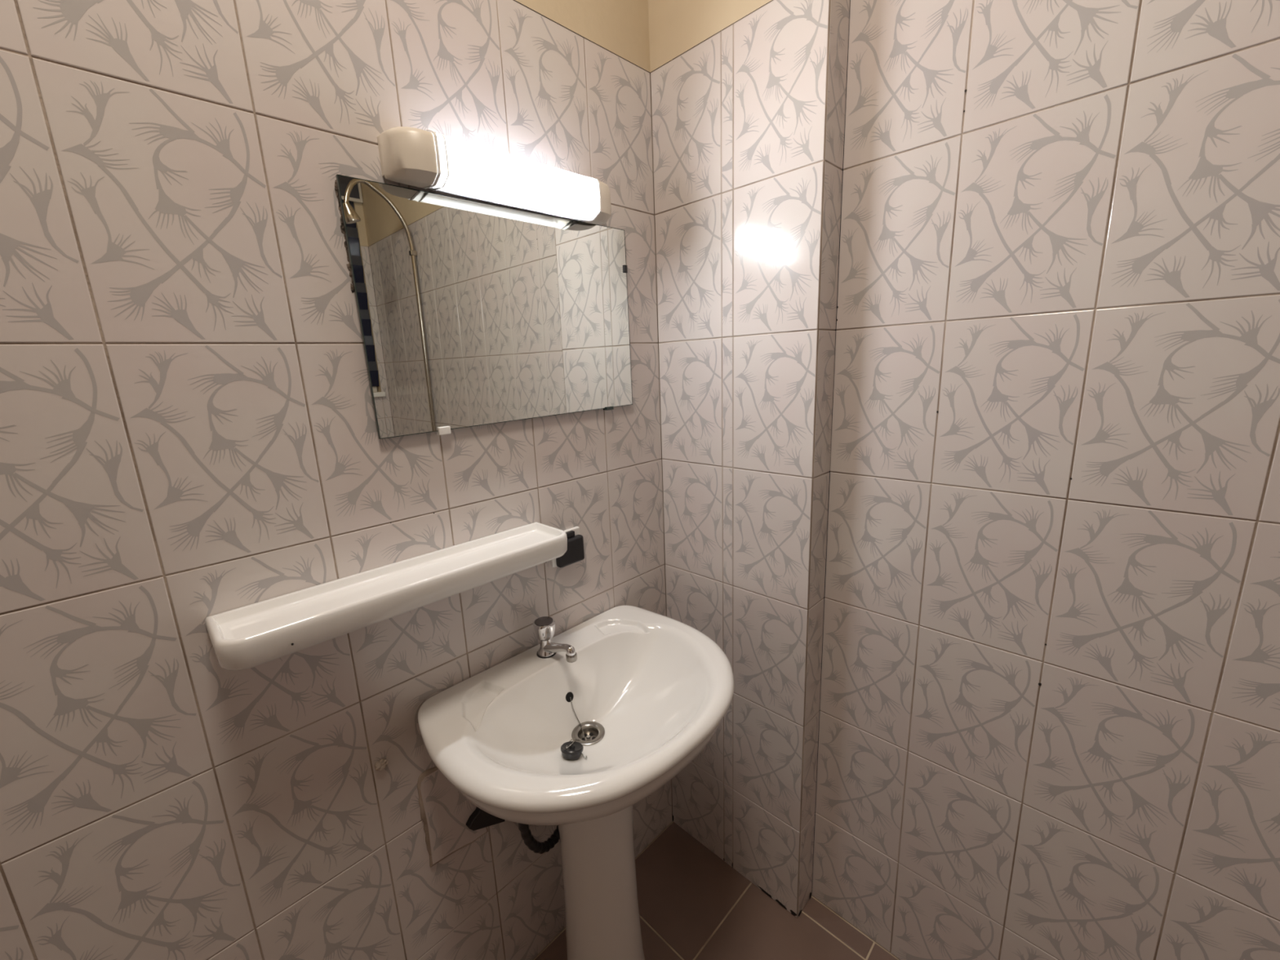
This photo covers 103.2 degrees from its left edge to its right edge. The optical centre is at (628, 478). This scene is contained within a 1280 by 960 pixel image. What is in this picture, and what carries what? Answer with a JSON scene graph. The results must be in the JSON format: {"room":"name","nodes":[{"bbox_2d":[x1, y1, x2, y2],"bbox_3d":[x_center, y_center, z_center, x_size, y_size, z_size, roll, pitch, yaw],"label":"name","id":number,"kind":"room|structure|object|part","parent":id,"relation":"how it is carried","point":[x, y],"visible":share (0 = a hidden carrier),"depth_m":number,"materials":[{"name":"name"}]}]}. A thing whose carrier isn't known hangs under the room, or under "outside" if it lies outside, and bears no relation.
{"room":"bathroom","nodes":[
{"label":"bathroom","id":0,"kind":"room"},
{"bbox_2d":[0,0,672,959],"bbox_3d":[-0.584,-0.101,0.671,2.030,2.810,0.004,-14,17,-43],"label":"wall","id":1,"kind":"structure","parent":0,"point":[188,434],"depth_m":0.73,"materials":[{"name":"tile"}]},
{"bbox_2d":[373,758,388,771],"bbox_3d":[-0.445,0.516,0.912,0.023,0.020,0.010,-14,17,-43],"label":"lump","id":2,"kind":"object","parent":1,"relation":"attached to","point":[382,763],"visible":1,"depth_m":0.91,"materials":[{"name":"beige"}]},
{"bbox_2d":[204,521,567,671],"bbox_3d":[-0.350,0.193,0.869,0.564,0.086,0.124,-14,17,-43],"label":"wall shelf","id":3,"kind":"object","parent":1,"relation":"attached to","point":[258,633],"visible":1,"depth_m":0.79,"materials":[{"name":"white ceramic"}]},
{"bbox_2d":[417,766,488,867],"bbox_3d":[-0.355,0.666,1.032,0.129,0.225,0.008,-14,17,-43],"label":"tile patch","id":4,"kind":"structure","parent":1,"relation":"attached to","point":[445,812],"depth_m":1.01,"materials":[{"name":"tile"}]},
{"bbox_2d":[335,173,632,439],"bbox_3d":[-0.212,-0.311,0.997,0.595,0.401,0.015,-15,18,-43],"label":"mirror","id":5,"kind":"object","parent":1,"relation":"attached to","point":[471,313],"visible":1,"depth_m":0.93,"materials":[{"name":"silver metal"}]},
{"bbox_2d":[466,806,505,831],"bbox_3d":[-0.309,0.666,1.067,0.080,0.181,0.020,-14,17,-43],"label":"support bracket","id":6,"kind":"object","parent":1,"relation":"attached to","point":[479,819],"visible":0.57,"depth_m":1.06,"materials":[{"name":"black plastic"}]},
{"bbox_2d":[377,126,611,224],"bbox_3d":[-0.204,-0.535,0.918,0.444,0.082,0.083,-14,17,-43],"label":"wall lamp","id":7,"kind":"object","parent":1,"relation":"attached to","point":[410,156],"visible":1,"depth_m":0.88,"materials":[{"name":"beige plastic"}]},
{"bbox_3d":[-0.211,-0.539,0.925,0.337,0.062,0.062,-14,17,-43],"label":"plate","id":8,"kind":"part","parent":7,"relation":"part of","materials":[{"name":"white plastic"}]},
{"bbox_2d":[551,526,584,568],"bbox_3d":[-0.137,0.156,1.146,0.082,0.076,0.029,-14,17,-43],"label":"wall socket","id":9,"kind":"object","parent":1,"relation":"attached to","point":[575,553],"visible":0.66,"depth_m":1.14,"materials":[{"name":"black plastic"}]},
{"bbox_2d":[434,139,593,191],"bbox_3d":[-0.208,-0.559,0.917,0.335,0.002,0.053,-14,17,-43],"label":"light fixture","id":10,"kind":"object","parent":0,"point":[454,150],"depth_m":0.91,"materials":[{"name":"white plastic"}]},
{"bbox_2d":[533,822,899,959],"bbox_3d":[0.228,1.392,0.228,2.070,0.002,2.170,-14,17,-43],"label":"floor","id":11,"kind":"structure","parent":0,"point":[693,905],"depth_m":1.32,"materials":[{"name":"tile"}]},
{"bbox_2d":[558,804,644,959],"bbox_3d":[-0.051,0.872,1.113,0.196,0.654,0.153,-14,17,-43],"label":"pedestal","id":12,"kind":"object","parent":11,"relation":"on","point":[602,916],"visible":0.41,"depth_m":1.06,"materials":[{"name":"white ceramic"}]},
{"bbox_2d":[417,605,733,825],"bbox_3d":[-0.050,0.478,0.995,0.606,0.164,0.440,-14,17,-43],"label":"basin","id":13,"kind":"object","parent":12,"relation":"on","point":[648,691],"visible":0.96,"depth_m":0.98,"materials":[{"name":"white ceramic"}]},
{"bbox_2d":[518,822,559,853],"bbox_3d":[-0.185,0.701,1.120,0.023,0.283,0.167,7,16,38],"label":"drain pipe","id":14,"kind":"object","parent":13,"relation":"attached to","point":[533,844],"visible":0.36,"depth_m":1.11,"materials":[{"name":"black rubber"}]},
{"bbox_2d":[533,616,577,662],"bbox_3d":[-0.152,0.346,1.062,0.046,0.078,0.124,-14,17,-43],"label":"tap","id":15,"kind":"object","parent":13,"relation":"on","point":[544,626],"visible":1,"depth_m":1.07,"materials":[{"name":"silver metal"}]},
{"bbox_3d":[-0.180,0.323,1.085,0.046,0.038,0.046,-14,17,-43],"label":"handle","id":16,"kind":"part","parent":15,"relation":"part of","materials":[{"name":"silver metal"}]},
{"bbox_2d":[536,651,556,658],"bbox_3d":[-0.178,0.377,1.097,0.043,0.005,0.043,-14,17,-43],"label":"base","id":17,"kind":"object","parent":15,"relation":"in","point":[544,655],"depth_m":1.08,"materials":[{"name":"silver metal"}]},
{"bbox_3d":[-0.146,0.358,1.059,0.024,0.049,0.104,-14,17,-43],"label":"spout","id":18,"kind":"part","parent":15,"relation":"part of","materials":[{"name":"silver metal"}]},
{"bbox_2d":[560,697,586,759],"bbox_3d":[-0.112,0.507,1.013,0.049,0.068,0.131,-4,13,-7],"label":"plug","id":19,"kind":"object","parent":13,"relation":"on","point":[571,750],"visible":1,"depth_m":0.96,"materials":[{"name":"black rubber"}]},
{"bbox_2d":[648,0,849,917],"bbox_3d":[0.255,-0.253,1.187,0.082,2.810,0.424,-14,17,-43],"label":"wall","id":20,"kind":"structure","parent":0,"point":[748,121],"depth_m":1.14,"materials":[{"name":"tile"}]},
{"bbox_2d":[812,0,1279,959],"bbox_3d":[1.034,-0.129,0.472,0.004,2.810,1.708,-14,17,-43],"label":"wall","id":21,"kind":"structure","parent":0,"point":[1049,728],"depth_m":0.84,"materials":[{"name":"tile"}]}
]}

